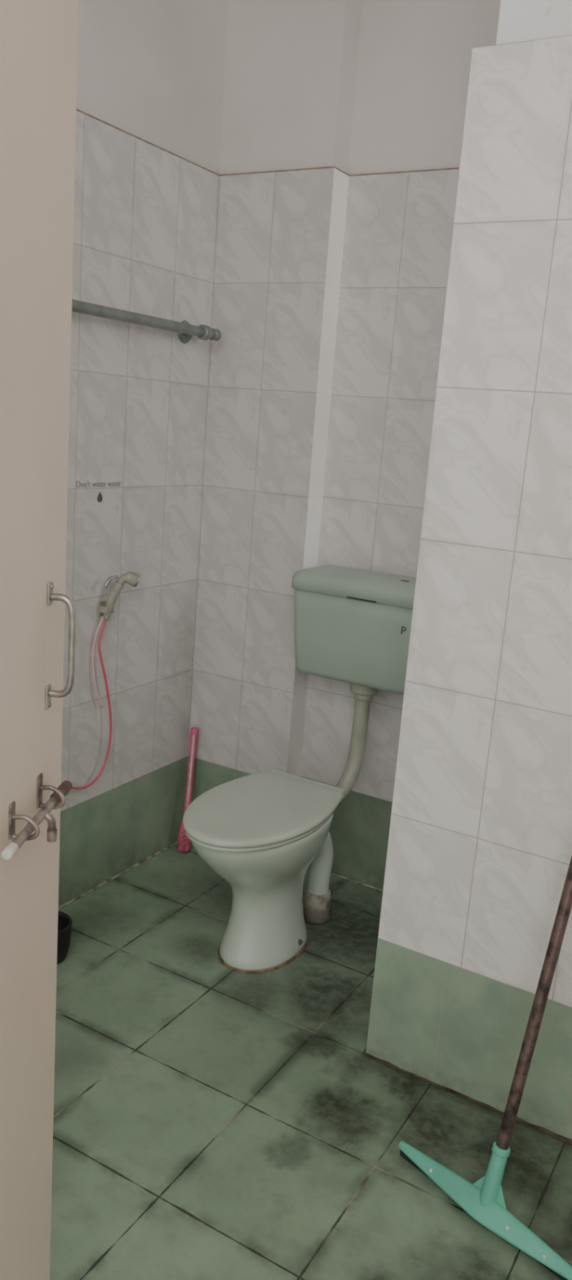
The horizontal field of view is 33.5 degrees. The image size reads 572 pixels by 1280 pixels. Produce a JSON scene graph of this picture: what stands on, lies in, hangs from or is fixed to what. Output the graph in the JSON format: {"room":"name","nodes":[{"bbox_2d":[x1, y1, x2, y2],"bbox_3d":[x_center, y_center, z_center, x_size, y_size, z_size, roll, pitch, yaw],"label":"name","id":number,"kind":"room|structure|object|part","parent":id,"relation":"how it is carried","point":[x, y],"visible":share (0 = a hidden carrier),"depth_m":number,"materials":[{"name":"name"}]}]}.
{"room":"bathroom","nodes":[
{"label":"bathroom","id":0,"kind":"room"},
{"bbox_2d":[0,0,79,1279],"bbox_3d":[-0.313,0.175,0.811,0.068,2.048,0.760,5,13,4],"label":"door","id":1,"kind":"structure","parent":0,"point":[38,38],"depth_m":1.03,"materials":[{"name":"beige paint"}]},
{"bbox_2d":[8,800,15,839],"bbox_3d":[-0.296,0.195,1.028,0.007,0.040,0.013,11,15,29],"label":"plate","id":2,"kind":"object","parent":1,"relation":"attached to","point":[12,806],"depth_m":1.02,"materials":[{"name":"silver metal"}]},
{"bbox_2d":[12,814,39,840],"bbox_3d":[-0.282,0.203,1.028,0.030,0.030,0.017,11,15,29],"label":"bracket","id":3,"kind":"object","parent":2,"relation":"attached to","point":[29,820],"depth_m":1.02,"materials":[{"name":"silver metal"}]},
{"bbox_2d":[11,795,59,848],"bbox_3d":[-0.275,0.197,1.060,0.010,0.010,0.167,5,13,4],"label":"bolt rod","id":4,"kind":"object","parent":1,"relation":"attached to","point":[25,833],"visible":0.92,"depth_m":1.05,"materials":[{"name":"metal"}]},
{"bbox_2d":[1,842,18,859],"bbox_3d":[-0.283,0.216,0.975,0.017,0.012,0.021,11,15,29],"label":"bolt","id":5,"kind":"object","parent":4,"relation":"attached to","point":[11,848],"depth_m":0.97,"materials":[{"name":"white plastic"}]},
{"bbox_3d":[-0.275,0.197,1.060,0.010,0.010,0.167,5,13,4],"label":"rod","id":6,"kind":"part","parent":4,"relation":"part of","materials":[{"name":"metal"}]},
{"bbox_2d":[44,811,56,831],"bbox_3d":[-0.267,0.205,1.072,0.017,0.025,0.010,4,13,-2],"label":"handle","id":7,"kind":"object","parent":4,"relation":"attached to","point":[51,820],"depth_m":1.07,"materials":[{"name":"metal"}]},
{"bbox_2d":[46,828,57,842],"bbox_3d":[-0.265,0.220,1.075,0.012,0.014,0.011,11,15,29],"label":"handle","id":8,"kind":"object","parent":7,"relation":"attached to","point":[51,836],"depth_m":1.07,"materials":[{"name":"silver metal"}]},
{"bbox_2d":[49,780,71,804],"bbox_3d":[-0.268,0.181,1.133,0.030,0.014,0.044,11,15,29],"label":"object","id":9,"kind":"object","parent":4,"relation":"attached to","point":[65,786],"depth_m":1.13,"materials":[{"name":"brown metal"}]},
{"bbox_2d":[36,773,43,808],"bbox_3d":[-0.288,0.176,1.112,0.007,0.040,0.013,11,15,29],"label":"plate","id":10,"kind":"object","parent":1,"relation":"attached to","point":[39,793],"depth_m":1.11,"materials":[{"name":"silver metal"}]},
{"bbox_2d":[40,785,65,809],"bbox_3d":[-0.274,0.184,1.112,0.030,0.030,0.017,11,15,29],"label":"bracket","id":11,"kind":"object","parent":10,"relation":"attached to","point":[54,788],"depth_m":1.11,"materials":[{"name":"silver metal"}]},
{"bbox_2d":[44,684,51,709],"bbox_3d":[-0.278,0.066,1.110,0.008,0.028,0.013,11,15,29],"label":"plate","id":12,"kind":"object","parent":1,"relation":"attached to","point":[48,699],"depth_m":1.11,"materials":[{"name":"silver metal"}]},
{"bbox_2d":[47,581,53,605],"bbox_3d":[-0.269,-0.053,1.083,0.008,0.026,0.013,11,15,29],"label":"plate","id":13,"kind":"object","parent":1,"relation":"attached to","point":[50,590],"depth_m":1.08,"materials":[{"name":"silver metal"}]},
{"bbox_3d":[-0.258,0.008,1.096,0.031,0.123,0.008,5,13,4],"label":"handle","id":14,"kind":"part","parent":1,"relation":"part of","materials":[{"name":"silver metal"}]},
{"bbox_2d":[57,0,227,906],"bbox_3d":[-1.153,-0.529,1.526,0.150,3.000,3.392,11,15,29],"label":"wall","id":15,"kind":"structure","parent":0,"point":[150,75],"depth_m":2.67,"materials":[{"name":"white tile"}]},
{"bbox_2d":[76,480,121,502],"bbox_3d":[-0.506,-0.403,2.576,0.001,0.059,0.180,11,15,29],"label":"sticker","id":16,"kind":"object","parent":15,"relation":"attached to","point":[100,498],"visible":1,"depth_m":2.58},
{"bbox_2d":[71,571,140,789],"bbox_3d":[-0.579,0.139,2.543,0.098,0.618,0.471,11,15,29],"label":"bidet sprayer","id":17,"kind":"object","parent":15,"relation":"attached to","point":[105,608],"visible":0.83,"depth_m":2.65,"materials":[{"name":"beige plastic"}]},
{"bbox_3d":[-0.482,-0.161,2.614,0.043,0.034,0.011,-8,18,-44],"label":"trigger lever","id":18,"kind":"part","parent":17,"relation":"part of","materials":[{"name":"metal"}]},
{"bbox_3d":[-0.481,-0.111,2.654,0.054,0.111,0.027,4,13,-4],"label":"spray handle","id":19,"kind":"part","parent":17,"relation":"part of","materials":[{"name":"beige plastic"}]},
{"bbox_2d":[57,841,177,909],"bbox_3d":[-1.199,0.939,1.815,0.007,0.007,3.380,11,15,29],"label":"trim","id":20,"kind":"structure","parent":15,"relation":"attached to","point":[107,881],"depth_m":2.94,"materials":[{"name":"green tile"}]},
{"bbox_2d":[71,298,221,343],"bbox_3d":[-0.542,-0.802,2.272,0.091,0.064,1.260,11,15,29],"label":"towel bar","id":21,"kind":"object","parent":15,"relation":"attached to","point":[185,331],"visible":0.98,"depth_m":2.51,"materials":[{"name":"silver metal"}]},
{"bbox_2d":[49,842,571,1279],"bbox_3d":[-0.075,1.191,1.334,2.791,0.100,3.620,11,15,29],"label":"floor","id":22,"kind":"structure","parent":0,"point":[212,1121],"depth_m":1.97,"materials":[{"name":"green tile"}]},
{"bbox_2d":[57,911,71,964],"bbox_3d":[-0.642,0.780,2.493,0.164,0.101,0.130,11,15,29],"label":"mug","id":23,"kind":"object","parent":22,"relation":"on","point":[64,921],"visible":0.16,"depth_m":2.46,"materials":[{"name":"black plastic"}]},
{"bbox_2d":[177,727,198,852],"bbox_3d":[-0.321,0.497,3.131,0.055,0.411,0.102,7,13,11],"label":"toilet brush","id":24,"kind":"object","parent":22,"relation":"on","point":[184,842],"visible":0.74,"depth_m":3.13,"materials":[{"name":"pink plastic"}]},
{"bbox_3d":[-0.316,0.446,3.136,0.027,0.312,0.069,6,13,6],"label":"brush handle","id":25,"kind":"part","parent":24,"relation":"part of","materials":[{"name":"pink plastic"}]},
{"bbox_2d":[182,768,344,973],"bbox_3d":[-0.064,0.633,2.575,0.338,0.435,0.589,11,15,29],"label":"toilet","id":26,"kind":"object","parent":22,"relation":"on","point":[261,832],"depth_m":2.50,"materials":[{"name":"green ceramic"}]},
{"bbox_2d":[398,855,571,1279],"bbox_3d":[0.476,0.516,1.649,0.361,1.151,0.357,2,13,-12],"label":"squeegee","id":27,"kind":"object","parent":22,"relation":"on","point":[483,1199],"visible":1,"depth_m":1.74,"materials":[{"name":"teal plastic"}]},
{"bbox_3d":[0.370,1.064,1.762,0.007,0.021,0.406,-8,18,-43],"label":"rubber blade","id":28,"kind":"part","parent":27,"relation":"part of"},
{"bbox_2d":[472,1141,511,1208],"bbox_3d":[0.383,0.987,1.757,0.096,0.118,0.056,11,15,29],"label":"socket","id":29,"kind":"object","parent":27,"relation":"attached to","point":[487,1192],"depth_m":1.74,"materials":[{"name":"teal plastic"}]},
{"bbox_2d":[186,0,501,888],"bbox_3d":[0.892,-0.579,2.425,2.791,3.000,0.240,11,15,29],"label":"wall","id":30,"kind":"structure","parent":0,"point":[343,121],"depth_m":2.75,"materials":[{"name":"white tile"}]},
{"bbox_2d":[308,865,382,891],"bbox_3d":[0.928,0.913,2.636,2.110,0.007,0.007,11,15,29],"label":"trim","id":31,"kind":"structure","parent":30,"relation":"attached to","point":[358,882],"depth_m":3.02,"materials":[{"name":"green tile"}]},
{"bbox_2d":[291,564,416,802],"bbox_3d":[0.222,0.165,2.755,0.480,0.704,0.283,11,15,29],"label":"toilet tank","id":32,"kind":"object","parent":30,"relation":"attached to","point":[352,625],"visible":0.66,"depth_m":2.69,"materials":[{"name":"ceramic"}]},
{"bbox_3d":[0.255,-0.007,2.751,0.466,0.261,0.204,11,15,29],"label":"tank","id":33,"kind":"part","parent":32,"relation":"part of","materials":[{"name":"green ceramic"}]},
{"bbox_3d":[0.264,-0.153,2.714,0.480,0.059,0.211,11,15,29],"label":"tank lid","id":34,"kind":"part","parent":32,"relation":"part of","materials":[{"name":"green ceramic"}]},
{"bbox_2d":[365,0,571,1139],"bbox_3d":[0.964,-0.378,1.570,1.479,3.000,0.130,11,15,29],"label":"wall partition","id":35,"kind":"structure","parent":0,"point":[479,851],"depth_m":1.89,"materials":[{"name":"white tile"}]},
{"bbox_2d":[364,1052,571,1144],"bbox_3d":[0.818,1.086,1.843,1.479,0.007,0.007,11,15,29],"label":"trim","id":36,"kind":"structure","parent":35,"relation":"attached to","point":[568,1140],"depth_m":2.08,"materials":[{"name":"green tile"}]}
]}

